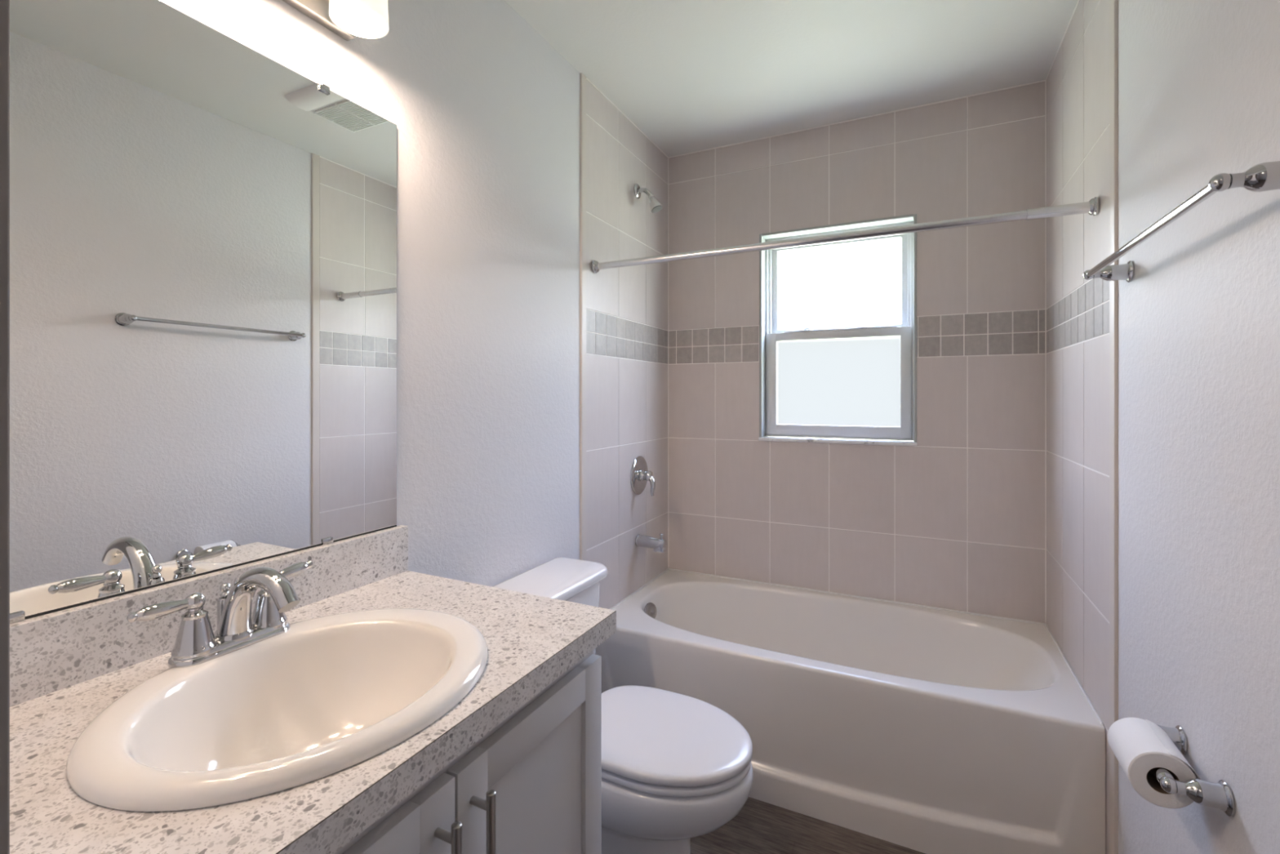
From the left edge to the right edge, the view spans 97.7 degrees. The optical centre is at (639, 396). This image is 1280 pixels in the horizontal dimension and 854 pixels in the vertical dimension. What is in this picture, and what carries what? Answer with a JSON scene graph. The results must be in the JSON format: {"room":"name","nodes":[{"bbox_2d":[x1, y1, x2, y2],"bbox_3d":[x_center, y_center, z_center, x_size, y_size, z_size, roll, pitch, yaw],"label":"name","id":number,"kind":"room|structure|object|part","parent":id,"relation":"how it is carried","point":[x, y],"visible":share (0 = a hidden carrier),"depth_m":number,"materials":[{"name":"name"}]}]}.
{"room":"bathroom","nodes":[
{"label":"bathroom","id":0,"kind":"room"},
{"bbox_2d":[159,0,668,608],"bbox_3d":[-0.456,0.066,1.605,0.108,2.537,2.478,0,0,26],"label":"wall","id":1,"kind":"structure","parent":0,"point":[485,111],"depth_m":1.63,"materials":[{"name":"paint"}]},
{"bbox_2d":[9,0,396,623],"bbox_3d":[-0.730,-0.165,0.932,0.009,0.924,0.778,0,0,26],"label":"wall mirror","id":2,"kind":"object","parent":1,"relation":"attached to","point":[203,229],"visible":0.88,"depth_m":0.90,"materials":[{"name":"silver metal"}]},
{"bbox_2d":[9,524,408,706],"bbox_3d":[-0.721,0.349,0.935,0.023,0.103,0.800,0,0,26],"label":"backsplash","id":3,"kind":"structure","parent":1,"relation":"attached to","point":[56,651],"depth_m":0.84,"materials":[{"name":"stone"}]},
{"bbox_2d":[282,0,389,40],"bbox_3d":[-0.673,-0.802,0.876,0.160,0.156,0.589,0,0,26],"label":"vanity light","id":4,"kind":"object","parent":1,"relation":"attached to","point":[347,19],"visible":1,"depth_m":1.11,"materials":[{"name":"white glass"}]},
{"bbox_3d":[-0.541,-0.793,1.079,0.104,0.138,0.104,0,0,26],"label":"lamp shade","id":5,"kind":"part","parent":4,"relation":"part of","materials":[{"name":"white glass"}]},
{"bbox_2d":[579,73,586,560],"bbox_3d":[-0.204,0.066,2.006,0.008,2.437,0.032,0,0,26],"label":"trim","id":6,"kind":"structure","parent":1,"relation":"attached to","point":[582,77],"depth_m":1.99,"materials":[{"name":"beige"}]},
{"bbox_2d":[630,455,655,496],"bbox_3d":[0.032,0.337,2.391,0.081,0.166,0.166,0,0,26],"label":"shower valve","id":7,"kind":"object","parent":1,"relation":"attached to","point":[640,474],"visible":1,"depth_m":2.37,"materials":[{"name":"silver metal"}]},
{"bbox_3d":[0.036,0.367,2.389,0.072,0.107,0.049,0,0,26],"label":"lever handle","id":8,"kind":"part","parent":7,"relation":"part of","materials":[{"name":"silver metal"}]},
{"bbox_2d":[634,183,662,213],"bbox_3d":[0.040,-0.844,2.367,0.117,0.132,0.062,0,0,26],"label":"showerhead","id":9,"kind":"object","parent":1,"relation":"attached to","point":[655,206],"visible":1,"depth_m":2.36,"materials":[{"name":"silver metal"}]},
{"bbox_3d":[0.022,-0.866,2.376,0.070,0.048,0.020,0,0,26],"label":"arm","id":10,"kind":"part","parent":9,"relation":"part of","materials":[{"name":"silver metal"}]},
{"bbox_2d":[635,533,666,552],"bbox_3d":[0.049,0.611,2.367,0.133,0.078,0.052,0,0,26],"label":"tub spout","id":11,"kind":"object","parent":1,"relation":"attached to","point":[658,544],"visible":1,"depth_m":2.35,"materials":[{"name":"silver metal"}]},
{"bbox_2d":[591,196,1099,273],"bbox_3d":[0.513,-0.489,1.765,1.497,0.064,0.047,0,0,24],"label":"shower curtain rod","id":12,"kind":"object","parent":1,"relation":"attached to","point":[1091,207],"visible":1,"depth_m":1.67,"materials":[{"name":"silver metal"}]},
{"bbox_3d":[0.456,-0.489,1.791,1.348,0.040,0.025,0,0,24],"label":"rod","id":13,"kind":"part","parent":12,"relation":"part of","materials":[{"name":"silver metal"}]},
{"bbox_2d":[504,0,1077,156],"bbox_3d":[0.126,-1.203,0.639,1.995,0.100,3.958,0,0,26],"label":"ceiling","id":14,"kind":"structure","parent":0,"point":[691,75],"depth_m":1.88,"materials":[{"name":"white paint"}]},
{"bbox_2d":[690,796,925,853],"bbox_3d":[0.119,1.324,0.625,1.995,0.080,3.928,0,0,26],"label":"floor","id":15,"kind":"structure","parent":0,"point":[760,827],"depth_m":1.63,"materials":[{"name":"brown wood"}]},
{"bbox_2d":[334,650,601,853],"bbox_3d":[-0.471,0.862,0.801,0.586,0.844,0.775,0,0,26],"label":"vanity cabinet","id":16,"kind":"object","parent":15,"relation":"on","point":[531,784],"visible":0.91,"depth_m":0.84,"materials":[{"name":"grey paint"}]},
{"bbox_2d":[9,524,616,853],"bbox_3d":[-0.476,0.369,0.814,0.568,0.143,0.800,0,0,26],"label":"countertop","id":17,"kind":"structure","parent":16,"relation":"on","point":[67,666],"depth_m":0.74,"materials":[{"name":"stone"}]},
{"bbox_2d":[126,560,313,667],"bbox_3d":[-0.609,0.316,0.865,0.205,0.129,0.203,0,0,-13],"label":"faucet","id":18,"kind":"object","parent":17,"relation":"on","point":[196,642],"visible":1,"depth_m":0.82,"materials":[{"name":"silver metal"}]},
{"bbox_3d":[-0.662,0.298,0.785,0.025,0.026,0.090,0,0,26],"label":"lever","id":19,"kind":"part","parent":18,"relation":"part of","materials":[{"name":"silver metal"}]},
{"bbox_3d":[-0.645,0.328,0.869,0.021,0.078,0.021,0,0,26],"label":"lift rod","id":20,"kind":"part","parent":18,"relation":"part of","materials":[{"name":"silver metal"}]},
{"bbox_3d":[-0.625,0.372,0.860,0.059,0.017,0.164,0,0,26],"label":"plate","id":21,"kind":"part","parent":18,"relation":"part of","materials":[{"name":"silver metal"}]},
{"bbox_3d":[-0.570,0.311,0.833,0.174,0.118,0.054,0,0,26],"label":"spout","id":22,"kind":"part","parent":18,"relation":"part of","materials":[{"name":"silver metal"}]},
{"bbox_3d":[-0.588,0.297,0.935,0.025,0.028,0.089,0,0,26],"label":"lever","id":23,"kind":"part","parent":18,"relation":"part of","materials":[{"name":"silver metal"}]},
{"bbox_2d":[66,608,488,811],"bbox_3d":[-0.451,0.470,0.779,0.437,0.181,0.491,0,0,26],"label":"sink","id":24,"kind":"object","parent":17,"relation":"in","point":[317,698],"visible":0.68,"depth_m":0.79,"materials":[{"name":"white porcelain"}]},
{"bbox_3d":[-0.321,0.817,0.546,0.019,0.678,0.364,0,0,26],"label":"door","id":25,"kind":"part","parent":16,"relation":"part of","materials":[{"name":"grey paint"}]},
{"bbox_3d":[-0.229,0.591,0.670,0.038,0.168,0.012,0,0,26],"label":"bar handle","id":26,"kind":"part","parent":16,"relation":"part of","materials":[{"name":"silver metal"}]},
{"bbox_3d":[-0.203,0.591,0.724,0.038,0.168,0.012,0,0,26],"label":"bar handle","id":27,"kind":"part","parent":16,"relation":"part of","materials":[{"name":"silver metal"}]},
{"bbox_3d":[-0.159,0.817,0.875,0.019,0.678,0.362,0,0,26],"label":"door","id":28,"kind":"part","parent":16,"relation":"part of","materials":[{"name":"grey paint"}]},
{"bbox_2d":[491,556,753,853],"bbox_3d":[-0.044,0.904,1.520,0.704,0.760,0.402,0,0,26],"label":"toilet","id":29,"kind":"object","parent":15,"relation":"on","point":[677,768],"visible":0.6,"depth_m":1.38,"materials":[{"name":"white ceramic"}]},
{"bbox_3d":[-0.266,0.543,1.629,0.209,0.038,0.402,0,0,26],"label":"tank lid","id":30,"kind":"part","parent":29,"relation":"part of","materials":[{"name":"white ceramic"}]},
{"bbox_3d":[-0.273,0.736,1.633,0.182,0.347,0.374,0,0,26],"label":"tank","id":31,"kind":"part","parent":29,"relation":"part of","materials":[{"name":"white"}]},
{"bbox_3d":[0.062,0.909,1.468,0.458,0.019,0.365,0,0,26],"label":"seat","id":32,"kind":"part","parent":29,"relation":"part of","materials":[{"name":"white plastic"}]},
{"bbox_3d":[0.056,0.879,1.471,0.478,0.026,0.373,0,0,26],"label":"lid","id":33,"kind":"part","parent":29,"relation":"part of","materials":[{"name":"white plastic"}]},
{"bbox_2d":[595,568,1105,853],"bbox_3d":[0.650,1.054,2.045,1.494,0.461,0.711,0,0,26],"label":"bathtub","id":34,"kind":"object","parent":15,"relation":"on","point":[925,729],"visible":0.79,"depth_m":1.72,"materials":[{"name":"white ceramic"}]},
{"bbox_3d":[0.042,0.867,2.256,0.072,0.070,0.024,0,0,-44],"label":"overflow plate","id":35,"kind":"part","parent":34,"relation":"part of","materials":[{"name":"silver metal"}]},
{"bbox_2d":[667,80,1046,623],"bbox_3d":[0.835,0.066,2.421,1.695,2.537,0.133,0,0,26],"label":"wall","id":36,"kind":"structure","parent":0,"point":[955,519],"depth_m":2.26,"materials":[{"name":"tile"}]},
{"bbox_2d":[758,221,917,445],"bbox_3d":[0.841,-0.261,2.411,0.634,0.910,0.137,0,0,26],"label":"window","id":37,"kind":"structure","parent":36,"relation":"in","point":[774,431],"depth_m":2.40,"materials":[{"name":"grey plastic"}]},
{"bbox_3d":[0.828,0.187,2.383,0.634,0.014,0.076,0,0,26],"label":"sill","id":38,"kind":"part","parent":37,"relation":"part of","materials":[{"name":"stone"}]},
{"bbox_3d":[0.849,-0.059,2.427,0.590,0.458,0.038,0,0,26],"label":"sash","id":39,"kind":"part","parent":37,"relation":"part of","materials":[{"name":"grey plastic"}]},
{"bbox_3d":[0.865,-0.484,2.459,0.564,0.416,0.024,0,0,26],"label":"sash","id":40,"kind":"part","parent":37,"relation":"part of","materials":[{"name":"white glass"}]},
{"bbox_3d":[0.855,-0.291,2.412,0.460,0.006,0.016,0,0,26],"label":"lift rail","id":41,"kind":"part","parent":37,"relation":"part of","materials":[{"name":"grey plastic"}]},
{"bbox_2d":[1044,0,1279,853],"bbox_3d":[0.977,0.066,0.901,0.107,2.537,2.478,0,0,26],"label":"wall","id":42,"kind":"structure","parent":0,"point":[1199,80],"depth_m":1.03,"materials":[{"name":"paint"}]},
{"bbox_2d":[1109,0,1118,853],"bbox_3d":[1.139,0.066,1.344,0.008,2.437,0.036,0,0,26],"label":"trim","id":43,"kind":"structure","parent":42,"relation":"attached to","point":[1113,4],"depth_m":1.34,"materials":[{"name":"beige"}]},
{"bbox_2d":[1082,160,1279,282],"bbox_3d":[0.921,-0.279,0.990,0.086,0.048,0.662,0,0,26],"label":"towel bar","id":44,"kind":"object","parent":42,"relation":"attached to","point":[1264,176],"visible":1,"depth_m":0.79,"materials":[{"name":"silver metal"}]},
{"bbox_3d":[1.065,-0.279,1.262,0.067,0.048,0.048,0,0,26],"label":"post","id":45,"kind":"part","parent":44,"relation":"part of","materials":[{"name":"silver metal"}]},
{"bbox_3d":[0.794,-0.279,0.711,0.067,0.048,0.048,0,0,26],"label":"post","id":46,"kind":"part","parent":44,"relation":"part of","materials":[{"name":"silver metal"}]},
{"bbox_2d":[1151,724,1235,816],"bbox_3d":[0.905,0.618,0.951,0.080,0.048,0.210,0,0,26],"label":"toilet paper holder","id":47,"kind":"object","parent":42,"relation":"attached to","point":[1219,795],"visible":0.7,"depth_m":0.87,"materials":[{"name":"silver metal"}]},
{"bbox_2d":[1107,717,1204,808],"bbox_3d":[0.882,0.626,0.963,0.095,0.089,0.114,0,0,26],"label":"toilet paper roll","id":48,"kind":"object","parent":47,"relation":"hanging from","point":[1140,745],"visible":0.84,"depth_m":0.93,"materials":[{"name":"white paper"}]},
{"bbox_3d":[0.949,0.618,1.020,0.062,0.048,0.048,0,0,26],"label":"post","id":49,"kind":"part","parent":47,"relation":"part of","materials":[{"name":"silver metal"}]},
{"bbox_3d":[0.878,0.618,0.875,0.062,0.048,0.048,0,0,26],"label":"post","id":50,"kind":"part","parent":47,"relation":"part of","materials":[{"name":"silver metal"}]},
{"bbox_3d":[-0.305,0.066,0.217,1.604,2.437,0.120,0,0,26],"label":"wall","id":51,"kind":"structure","parent":0,"visible":0},
{"bbox_2d":[0,0,9,853],"bbox_3d":[-0.376,0.254,0.249,0.018,2.060,0.126,0,0,26],"label":"trim","id":52,"kind":"structure","parent":51,"relation":"attached to","point":[4,4],"depth_m":0.30,"materials":[{"name":"grey"}]}
]}

